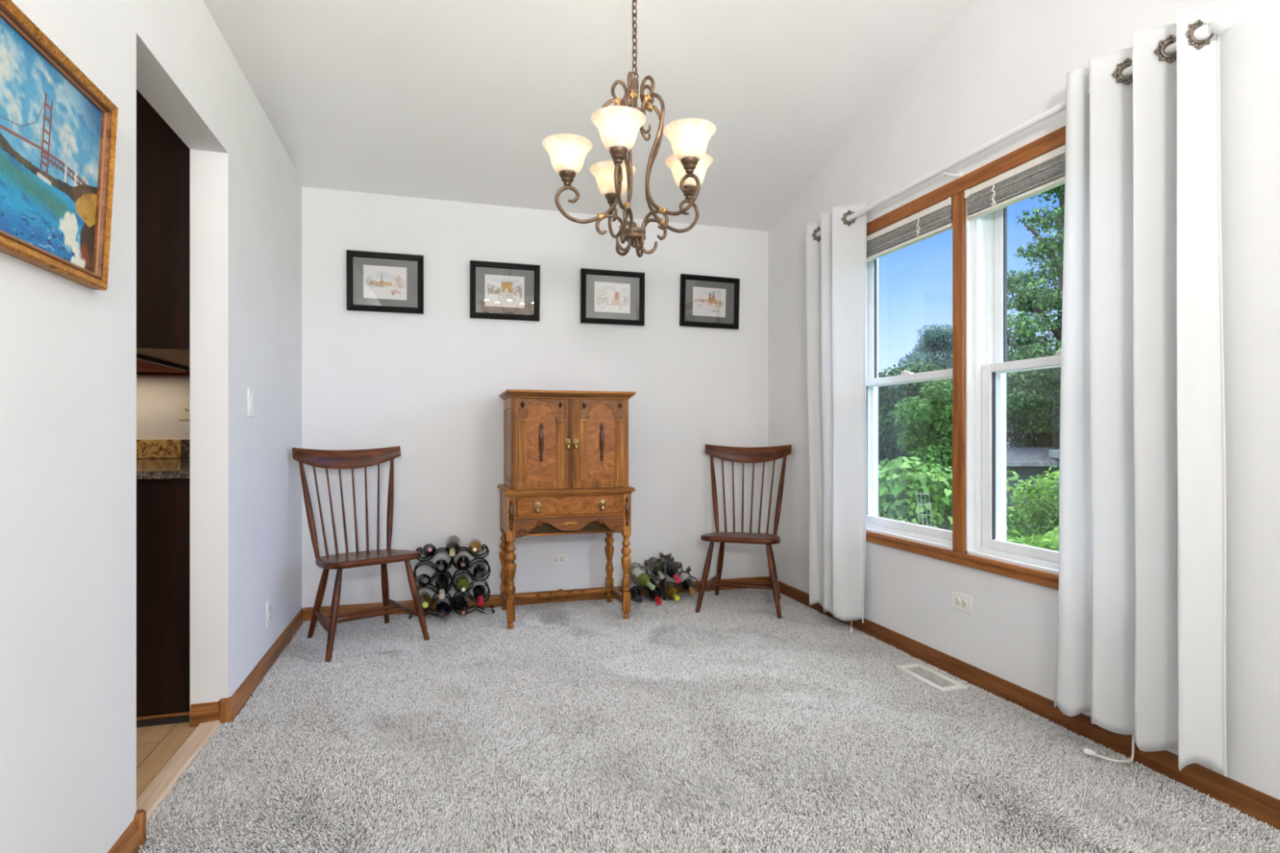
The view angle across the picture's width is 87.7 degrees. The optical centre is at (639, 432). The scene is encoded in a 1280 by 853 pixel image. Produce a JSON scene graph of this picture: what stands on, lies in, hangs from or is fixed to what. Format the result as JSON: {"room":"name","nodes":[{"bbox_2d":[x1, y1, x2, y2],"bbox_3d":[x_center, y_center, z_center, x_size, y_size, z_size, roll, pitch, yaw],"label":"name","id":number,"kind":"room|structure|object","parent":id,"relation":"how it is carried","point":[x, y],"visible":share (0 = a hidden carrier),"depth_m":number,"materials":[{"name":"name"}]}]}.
{"room":"dining room","nodes":[
{"label":"dining room","id":0,"kind":"room"},
{"bbox_2d":[0,0,302,852],"bbox_3d":[-0.873,-0.164,0.078,0.123,2.527,7.850,0,0,-17],"label":"wall","id":1,"kind":"structure","parent":0,"point":[68,348],"depth_m":1.65,"materials":[{"name":"paint"}]},
{"bbox_2d":[0,0,118,290],"bbox_3d":[-1.120,-0.532,1.200,0.058,0.421,0.640,0,0,-17],"label":"framed painting","id":2,"kind":"object","parent":1,"relation":"attached to","point":[58,129],"visible":1,"depth_m":1.30,"materials":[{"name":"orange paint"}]},
{"bbox_2d":[133,809,146,846],"bbox_3d":[-1.303,1.029,1.716,0.046,0.102,0.030,0,0,-17],"label":"trim","id":3,"kind":"structure","parent":1,"relation":"attached to","point":[140,815],"depth_m":1.71,"materials":[{"name":"brown wood"}]},
{"bbox_2d":[136,720,221,821],"bbox_3d":[-1.462,1.061,2.073,0.078,0.018,0.767,0,0,-17],"label":"trim","id":4,"kind":"structure","parent":1,"relation":"attached to","point":[159,788],"depth_m":2.09,"materials":[{"name":"beige wood"}]},
{"bbox_2d":[190,701,219,727],"bbox_3d":[-1.584,1.034,2.432,0.098,0.092,0.013,0,0,-17],"label":"baseboard","id":5,"kind":"object","parent":1,"relation":"attached to","point":[202,713],"visible":0.81,"depth_m":2.43,"materials":[{"name":"brown wood"}]},
{"bbox_2d":[107,608,303,852],"bbox_3d":[-0.793,1.034,0.050,0.013,0.092,7.750,0,0,-17],"label":"baseboard","id":6,"kind":"structure","parent":1,"relation":"attached to","point":[129,842],"depth_m":2.71,"materials":[{"name":"brown wood"}]},
{"bbox_2d":[218,696,234,724],"bbox_3d":[-1.524,1.029,2.455,0.046,0.102,0.030,0,0,-17],"label":"trim","id":7,"kind":"structure","parent":1,"relation":"attached to","point":[226,705],"depth_m":2.44,"materials":[{"name":"brown wood"}]},
{"bbox_2d":[247,387,253,417],"bbox_3d":[-1.596,-0.124,2.736,0.012,0.116,0.072,0,0,-17],"label":"light switch","id":8,"kind":"object","parent":1,"relation":"attached to","point":[250,391],"visible":1,"depth_m":2.72,"materials":[{"name":"white plastic"}]},
{"bbox_2d":[266,598,271,627],"bbox_3d":[-1.683,0.818,3.022,0.010,0.116,0.072,0,0,-17],"label":"wall outlet","id":9,"kind":"object","parent":1,"relation":"attached to","point":[268,602],"visible":1,"depth_m":3.01,"materials":[{"name":"white plastic"}]},
{"bbox_2d":[136,186,768,613],"bbox_3d":[-2.072,-0.280,3.790,6.600,3.700,0.150,0,0,-17],"label":"wall","id":10,"kind":"structure","parent":0,"point":[429,384],"depth_m":4.07,"materials":[{"name":"paint"}]},
{"bbox_2d":[136,439,182,458],"bbox_3d":[-2.937,0.086,3.442,0.983,0.100,0.021,0,0,-17],"label":"backsplash slab","id":11,"kind":"structure","parent":10,"relation":"attached to","point":[159,448],"depth_m":3.54,"materials":[{"name":"beige stone"}]},
{"bbox_2d":[136,88,190,370],"bbox_3d":[-1.999,-0.817,3.030,0.335,1.019,1.308,0,0,-17],"label":"upper cabinet","id":12,"kind":"object","parent":10,"relation":"attached to","point":[162,157],"visible":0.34,"depth_m":2.43,"materials":[{"name":"brown wood"}]},
{"bbox_2d":[136,359,190,376],"bbox_3d":[-2.826,-0.811,3.309,1.080,1.018,0.320,0,0,-17],"label":"upper cabinet","id":13,"kind":"object","parent":10,"relation":"attached to","point":[143,367],"visible":0.07,"depth_m":3.29,"materials":[{"name":"brown wood"}]},
{"bbox_2d":[178,398,190,420],"bbox_3d":[-2.448,-0.127,3.588,0.072,0.116,0.022,0,0,-17],"label":"light switch","id":14,"kind":"object","parent":10,"relation":"attached to","point":[184,403],"visible":0.77,"depth_m":3.59,"materials":[{"name":"beige plastic"}]},
{"bbox_2d":[181,439,190,457],"bbox_3d":[-2.246,0.086,3.648,0.455,0.100,0.021,0,0,-17],"label":"backsplash slab","id":15,"kind":"structure","parent":10,"relation":"attached to","point":[185,443],"depth_m":3.58,"materials":[{"name":"stone"}]},
{"bbox_2d":[346,249,423,314],"bbox_3d":[-1.476,-0.873,3.867,0.418,0.340,0.036,0,0,-17],"label":"framed print","id":16,"kind":"object","parent":10,"relation":"attached to","point":[376,282],"visible":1,"depth_m":3.87,"materials":[{"name":"paper"}]},
{"bbox_2d":[469,260,540,320],"bbox_3d":[-0.821,-0.863,4.059,0.418,0.341,0.049,0,0,-17],"label":"framed print","id":17,"kind":"object","parent":10,"relation":"attached to","point":[498,290],"visible":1,"depth_m":4.06,"materials":[{"name":"paper"}]},
{"bbox_2d":[303,576,767,621],"bbox_3d":[-0.511,1.034,4.172,2.888,0.092,0.013,0,0,-17],"label":"baseboard","id":18,"kind":"structure","parent":10,"relation":"attached to","point":[493,600],"depth_m":4.09,"materials":[{"name":"brown wood"}]},
{"bbox_2d":[549,553,568,565],"bbox_3d":[-0.509,0.793,4.174,0.116,0.072,0.010,0,0,-17],"label":"wall outlet","id":19,"kind":"object","parent":10,"relation":"attached to","point":[554,558],"visible":1,"depth_m":4.17,"materials":[{"name":"white plastic"}]},
{"bbox_2d":[553,556,558,562],"bbox_3d":[-0.527,0.793,4.166,0.029,0.034,0.003,0,0,-17],"label":"receptacle","id":20,"kind":"object","parent":19,"relation":"attached to","point":[555,558],"depth_m":4.17,"materials":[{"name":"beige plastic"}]},
{"bbox_2d":[580,267,644,325],"bbox_3d":[-0.172,-0.865,4.257,0.418,0.340,0.036,0,0,-17],"label":"framed print","id":21,"kind":"object","parent":10,"relation":"attached to","point":[614,297],"visible":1,"depth_m":4.26,"materials":[{"name":"paper"}]},
{"bbox_2d":[679,273,739,329],"bbox_3d":[0.468,-0.874,4.448,0.422,0.346,0.036,0,0,-17],"label":"framed print","id":22,"kind":"object","parent":10,"relation":"attached to","point":[705,301],"visible":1,"depth_m":4.45,"materials":[{"name":"paper"}]},
{"bbox_2d":[203,0,967,231],"bbox_3d":[-0.996,-2.432,0.015,6.700,2.160,8.000,0,0,-17],"label":"ceiling","id":23,"kind":"structure","parent":0,"point":[455,100],"depth_m":3.15,"materials":[{"name":"paint"}]},
{"bbox_2d":[542,0,716,257],"bbox_3d":[-0.023,-1.264,2.172,0.581,1.373,0.534,0,0,-17],"label":"chandelier","id":24,"kind":"object","parent":23,"relation":"hanging from","point":[618,125],"visible":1,"depth_m":2.11,"materials":[{"name":"white glass"}]},
{"bbox_2d":[136,623,1268,852],"bbox_3d":[-1.048,1.098,-0.016,6.382,0.064,7.770,0,0,-17],"label":"floor","id":25,"kind":"structure","parent":0,"point":[156,745],"depth_m":2.22,"materials":[{"name":"wood"}]},
{"bbox_2d":[136,478,190,727],"bbox_3d":[-2.119,0.621,2.986,0.590,0.906,1.304,0,0,-17],"label":"base cabinet","id":26,"kind":"object","parent":25,"relation":"on","point":[162,505],"visible":0.14,"depth_m":2.43,"materials":[{"name":"brown wood"}]},
{"bbox_2d":[136,458,190,479],"bbox_3d":[-2.525,0.152,2.862,1.441,0.028,1.330,0,0,-17],"label":"countertop","id":27,"kind":"structure","parent":26,"relation":"on","point":[146,468],"depth_m":2.54,"materials":[{"name":"stone"}]},
{"bbox_2d":[137,588,1279,852],"bbox_3d":[-0.010,1.061,2.445,2.939,0.018,3.612,0,0,-17],"label":"carpet","id":28,"kind":"structure","parent":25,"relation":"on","point":[679,650],"depth_m":2.22,"materials":[{"name":"grey carpet"}]},
{"bbox_2d":[292,445,429,662],"bbox_3d":[-1.443,0.572,3.450,0.554,0.995,0.551,0,0,-41],"label":"chair","id":29,"kind":"object","parent":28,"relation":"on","point":[323,459],"visible":1,"depth_m":3.47,"materials":[{"name":"brown wood"}]},
{"bbox_2d":[408,544,494,619],"bbox_3d":[-1.098,0.870,3.899,0.481,0.403,0.100,0,0,-17],"label":"wine rack","id":30,"kind":"object","parent":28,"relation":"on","point":[452,578],"visible":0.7,"depth_m":3.88,"materials":[{"name":"black metal"}]},
{"bbox_2d":[415,573,431,586],"bbox_3d":[-1.229,0.848,3.784,0.074,0.109,0.302,0,0,-22],"label":"wine bottle","id":31,"kind":"object","parent":30,"relation":"in","point":[422,580],"visible":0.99,"depth_m":3.73,"materials":[{"name":"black glass"}]},
{"bbox_2d":[419,591,431,608],"bbox_3d":[-1.225,0.964,3.787,0.080,0.089,0.302,0,0,-17],"label":"wine bottle","id":32,"kind":"object","parent":30,"relation":"in","point":[425,597],"visible":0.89,"depth_m":3.74,"materials":[{"name":"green glass"}]},
{"bbox_2d":[422,543,435,557],"bbox_3d":[-1.202,0.679,3.793,0.074,0.105,0.301,0,0,-19],"label":"wine bottle","id":33,"kind":"object","parent":30,"relation":"on","point":[428,549],"visible":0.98,"depth_m":3.74,"materials":[{"name":"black glass"}]},
{"bbox_2d":[434,558,448,573],"bbox_3d":[-1.138,0.769,3.813,0.074,0.094,0.302,0,0,-17],"label":"wine bottle","id":34,"kind":"object","parent":30,"relation":"in","point":[441,565],"visible":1,"depth_m":3.76,"materials":[{"name":"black glass"}]},
{"bbox_2d":[435,569,448,599],"bbox_3d":[-1.132,0.859,3.812,0.076,0.121,0.301,0,0,-17],"label":"wine bottle","id":35,"kind":"object","parent":30,"relation":"in","point":[442,583],"visible":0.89,"depth_m":3.77,"materials":[{"name":"black glass"}]},
{"bbox_2d":[435,596,449,617],"bbox_3d":[-1.129,1.002,3.816,0.078,0.076,0.299,0,0,-17],"label":"wine bottle","id":36,"kind":"object","parent":30,"relation":"in","point":[442,606],"visible":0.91,"depth_m":3.77,"materials":[{"name":"black glass"}]},
{"bbox_2d":[444,535,460,556],"bbox_3d":[-1.075,0.656,3.832,0.087,0.091,0.301,0,0,-17],"label":"wine bottle","id":37,"kind":"object","parent":30,"relation":"on","point":[452,544],"visible":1,"depth_m":3.79,"materials":[{"name":"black glass"}]},
{"bbox_2d":[454,593,468,615],"bbox_3d":[-1.029,0.999,3.845,0.078,0.075,0.300,0,0,-17],"label":"wine bottle","id":38,"kind":"object","parent":30,"relation":"in","point":[461,604],"visible":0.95,"depth_m":3.80,"materials":[{"name":"black glass"}]},
{"bbox_2d":[455,573,469,592],"bbox_3d":[-1.025,0.876,3.846,0.075,0.076,0.299,0,0,-17],"label":"wine bottle","id":39,"kind":"object","parent":30,"relation":"in","point":[462,584],"visible":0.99,"depth_m":3.80,"materials":[{"name":"green glass"}]},
{"bbox_2d":[456,554,470,569],"bbox_3d":[-1.022,0.756,3.848,0.075,0.090,0.302,0,0,-14],"label":"wine bottle","id":40,"kind":"object","parent":30,"relation":"in","point":[463,562],"visible":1,"depth_m":3.80,"materials":[{"name":"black glass"}]},
{"bbox_2d":[468,538,481,553],"bbox_3d":[-0.957,0.667,3.867,0.074,0.085,0.301,0,0,-13],"label":"wine bottle","id":41,"kind":"object","parent":30,"relation":"in","point":[475,544],"visible":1,"depth_m":3.81,"materials":[{"name":"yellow glass"}]},
{"bbox_2d":[471,575,485,606],"bbox_3d":[-0.934,0.906,3.870,0.076,0.134,0.299,0,0,-17],"label":"wine bottle","id":42,"kind":"object","parent":30,"relation":"in","point":[478,587],"visible":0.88,"depth_m":3.83,"materials":[{"name":"black glass"}]},
{"bbox_2d":[472,561,486,578],"bbox_3d":[-0.933,0.809,3.874,0.074,0.079,0.300,0,0,-12],"label":"wine bottle","id":43,"kind":"object","parent":30,"relation":"in","point":[480,568],"visible":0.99,"depth_m":3.83,"materials":[{"name":"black glass"}]},
{"bbox_2d":[497,389,635,629],"bbox_3d":[-0.441,0.419,3.884,0.732,1.302,0.484,0,0,-17],"label":"cabinet","id":44,"kind":"object","parent":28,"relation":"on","point":[566,452],"visible":1,"depth_m":3.70,"materials":[{"name":"brown wood"}]},
{"bbox_2d":[629,551,697,604],"bbox_3d":[0.150,0.907,4.247,0.480,0.322,0.132,0,0,-17],"label":"wine rack","id":45,"kind":"object","parent":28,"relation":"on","point":[663,583],"visible":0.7,"depth_m":4.20,"materials":[{"name":"brown metal"}]},
{"bbox_2d":[628,578,643,603],"bbox_3d":[-0.037,0.982,4.147,0.077,0.094,0.302,0,0,-17],"label":"wine bottle","id":46,"kind":"object","parent":45,"relation":"in","point":[635,592],"visible":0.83,"depth_m":4.09,"materials":[{"name":"black glass"}]},
{"bbox_2d":[628,565,655,590],"bbox_3d":[0.016,0.902,4.161,0.076,0.100,0.302,0,0,-26],"label":"wine bottle","id":47,"kind":"object","parent":45,"relation":"in","point":[642,579],"visible":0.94,"depth_m":4.13,"materials":[{"name":"green glass"}]},
{"bbox_2d":[644,577,662,604],"bbox_3d":[0.088,0.992,4.183,0.074,0.108,0.302,0,0,-11],"label":"wine bottle","id":48,"kind":"object","parent":45,"relation":"in","point":[655,594],"visible":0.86,"depth_m":4.13,"materials":[{"name":"black glass"}]},
{"bbox_2d":[648,556,664,579],"bbox_3d":[0.105,0.857,4.256,0.074,0.099,0.302,0,0,-12],"label":"wine bottle","id":49,"kind":"object","parent":45,"relation":"in","point":[658,570],"visible":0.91,"depth_m":4.20,"materials":[{"name":"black glass"}]},
{"bbox_2d":[661,555,680,582],"bbox_3d":[0.198,0.859,4.215,0.076,0.125,0.301,0,0,-14],"label":"wine bottle","id":50,"kind":"object","parent":45,"relation":"in","point":[672,571],"visible":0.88,"depth_m":4.17,"materials":[{"name":"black glass"}]},
{"bbox_2d":[666,581,679,601],"bbox_3d":[0.203,1.008,4.218,0.074,0.078,0.299,0,0,-10],"label":"wine bottle","id":51,"kind":"object","parent":45,"relation":"in","point":[672,592],"visible":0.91,"depth_m":4.17,"materials":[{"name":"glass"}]},
{"bbox_2d":[677,571,695,595],"bbox_3d":[0.303,0.957,4.247,0.075,0.097,0.302,0,0,-10],"label":"wine bottle","id":52,"kind":"object","parent":45,"relation":"in","point":[687,584],"visible":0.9,"depth_m":4.21,"materials":[{"name":"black glass"}]},
{"bbox_2d":[695,444,791,618],"bbox_3d":[0.643,0.572,4.130,0.554,0.995,0.551,0,0,16],"label":"chair","id":53,"kind":"object","parent":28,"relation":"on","point":[733,454],"visible":1,"depth_m":4.24,"materials":[{"name":"brown wood"}]},
{"bbox_2d":[1083,734,1134,762],"bbox_3d":[1.517,0.963,2.150,0.143,0.185,0.046,0,0,20],"label":"pull cord","id":54,"kind":"object","parent":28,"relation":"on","point":[1086,751],"visible":0.8,"depth_m":2.14,"materials":[{"name":"white plastic"}]},
{"bbox_2d":[895,662,967,693],"bbox_3d":[1.259,1.062,2.891,0.132,0.017,0.294,0,0,-17],"label":"floor vent","id":55,"kind":"object","parent":25,"relation":"in","point":[943,683],"visible":1,"depth_m":2.88,"materials":[{"name":"white plastic"}]},
{"bbox_2d":[768,0,1279,799],"bbox_3d":[2.074,-0.923,0.959,0.200,4.986,7.850,0,0,-17],"label":"wall","id":56,"kind":"structure","parent":0,"point":[996,66],"depth_m":2.54,"materials":[{"name":"paint"}]},
{"bbox_2d":[866,257,952,550],"bbox_3d":[1.357,-0.261,3.345,0.188,1.558,0.820,0,0,-17],"label":"window","id":57,"kind":"structure","parent":56,"relation":"in","point":[934,536],"depth_m":3.68,"materials":[{"name":"white plastic"}]},
{"bbox_2d":[866,196,952,262],"bbox_3d":[1.269,-0.975,3.317,0.052,0.126,0.799,0,0,-17],"label":"window blind","id":58,"kind":"object","parent":56,"relation":"attached to","point":[937,219],"visible":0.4,"depth_m":3.18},
{"bbox_2d":[951,591,972,613],"bbox_3d":[1.391,0.733,2.881,0.010,0.072,0.116,0,0,-17],"label":"wall outlet","id":59,"kind":"object","parent":56,"relation":"attached to","point":[961,602],"visible":1,"depth_m":2.88,"materials":[{"name":"white plastic"}]},
{"bbox_2d":[955,597,959,605],"bbox_3d":[1.382,0.733,2.899,0.003,0.034,0.029,0,0,-17],"label":"receptacle","id":60,"kind":"object","parent":59,"relation":"attached to","point":[957,599],"depth_m":2.90,"materials":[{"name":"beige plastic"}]},
{"bbox_2d":[961,599,967,607],"bbox_3d":[1.393,0.733,2.861,0.003,0.034,0.029,0,0,-17],"label":"receptacle","id":61,"kind":"object","parent":59,"relation":"attached to","point":[964,602],"depth_m":2.86,"materials":[{"name":"beige plastic"}]},
{"bbox_2d":[866,124,1066,590],"bbox_3d":[1.456,-0.268,2.914,0.185,1.675,1.826,0,0,-17],"label":"trim","id":62,"kind":"structure","parent":56,"relation":"attached to","point":[955,188],"depth_m":2.88,"materials":[{"name":"brown wood"}]},
{"bbox_2d":[965,198,1061,574],"bbox_3d":[1.610,-0.261,2.500,0.188,1.558,0.820,0,0,-17],"label":"window","id":63,"kind":"structure","parent":56,"relation":"in","point":[987,365],"depth_m":2.85,"materials":[{"name":"white plastic"}]},
{"bbox_2d":[964,144,1065,220],"bbox_3d":[1.521,-0.975,2.475,0.052,0.126,0.799,0,0,-17],"label":"window blind","id":64,"kind":"object","parent":56,"relation":"attached to","point":[1046,171],"visible":0.52,"depth_m":2.60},
{"bbox_2d":[804,8,1239,242],"bbox_3d":[1.333,-1.122,2.882,0.118,0.083,2.228,0,0,-17],"label":"curtain rod","id":65,"kind":"object","parent":56,"relation":"attached to","point":[1224,20],"visible":0.61,"depth_m":2.47,"materials":[{"name":"white metal"}]},
{"bbox_2d":[805,200,866,622],"bbox_3d":[1.057,-0.107,3.665,0.126,2.209,0.464,0,0,-17],"label":"curtain","id":66,"kind":"object","parent":65,"relation":"hanging from","point":[836,259],"visible":0.99,"depth_m":3.55,"materials":[{"name":"fabric"}]},
{"bbox_2d":[1053,5,1226,776],"bbox_3d":[1.528,-0.124,2.106,0.131,2.176,0.524,0,0,-17],"label":"curtain","id":67,"kind":"object","parent":65,"relation":"hanging from","point":[1141,642],"visible":0.99,"depth_m":2.00,"materials":[{"name":"fabric"}]},
{"bbox_2d":[766,576,1279,831],"bbox_3d":[1.986,1.034,0.881,0.013,0.092,7.750,0,0,-17],"label":"baseboard","id":68,"kind":"structure","parent":56,"relation":"attached to","point":[1256,804],"depth_m":2.33,"materials":[{"name":"brown wood"}]},
{"label":"outside","id":69,"kind":"structure","parent":0,"visible":0},
{"bbox_3d":[19.158,1.720,18.772,42.538,0.200,65.000,0,0,-17],"label":"lawn","id":70,"kind":"structure","parent":69,"visible":0},
{"bbox_2d":[892,378,952,486],"bbox_3d":[3.834,0.457,8.480,1.156,2.333,1.665,0,0,22],"label":"bushy tree","id":71,"kind":"object","parent":70,"relation":"on","point":[926,422],"visible":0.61,"depth_m":8.07,"materials":[{"name":"green plant"}]},
{"bbox_2d":[894,323,952,371],"bbox_3d":[6.164,-0.334,13.994,1.631,3.917,2.524,0,0,19],"label":"spruce tree","id":72,"kind":"object","parent":70,"relation":"on","point":[936,347],"visible":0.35,"depth_m":13.30,"materials":[{"name":"green plant"}]},
{"bbox_2d":[915,492,932,527],"bbox_3d":[1.777,0.995,4.150,0.111,1.250,0.004,0,0,0],"label":"support","id":73,"kind":"object","parent":70,"relation":"on","point":[916,492],"visible":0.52,"depth_m":4.15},
{"bbox_2d":[878,358,1008,480],"bbox_3d":[4.295,0.262,10.462,3.390,2.729,2.137,0,0,3],"label":"dense tree","id":74,"kind":"object","parent":70,"relation":"on","point":[888,395],"visible":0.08,"depth_m":9.81,"materials":[{"name":"green plant"}]},
{"bbox_2d":[878,456,1010,530],"bbox_3d":[2.078,1.024,4.854,1.458,1.705,0.869,0,0,5],"label":"bush","id":75,"kind":"object","parent":70,"relation":"on","point":[897,490],"visible":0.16,"depth_m":4.68,"materials":[{"name":"green plant"}]},
{"bbox_2d":[1006,345,1056,447],"bbox_3d":[7.755,-0.024,11.957,4.209,3.300,2.872,0,0,-3],"label":"conifer","id":76,"kind":"object","parent":70,"relation":"on","point":[1042,440],"visible":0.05,"depth_m":11.84,"materials":[{"name":"green plant"}]},
{"bbox_2d":[1006,526,1058,551],"bbox_3d":[1.974,1.039,3.205,0.543,1.162,0.513,0,0,-17],"label":"leaf plant","id":77,"kind":"object","parent":70,"relation":"on","point":[1050,540],"visible":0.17,"depth_m":3.23,"materials":[{"name":"green plant"}]},
{"bbox_2d":[1006,447,1059,536],"bbox_3d":[5.778,0.915,9.475,2.120,1.410,1.750,0,0,0],"label":"shed","id":78,"kind":"object","parent":70,"relation":"on","point":[1026,462],"visible":0.17,"depth_m":9.10,"materials":[{"name":"grey"}]},
{"bbox_2d":[1006,466,1059,539],"bbox_3d":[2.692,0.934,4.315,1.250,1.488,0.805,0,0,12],"label":"shrub","id":79,"kind":"object","parent":70,"relation":"on","point":[1012,530],"visible":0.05,"depth_m":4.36,"materials":[{"name":"green plant"}]},
{"bbox_2d":[1006,183,1064,449],"bbox_3d":[6.024,-0.963,9.548,2.570,5.171,4.078,0,0,30],"label":"leafy tree","id":80,"kind":"object","parent":70,"relation":"on","point":[1043,299],"visible":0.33,"depth_m":9.09,"materials":[{"name":"green plant"}]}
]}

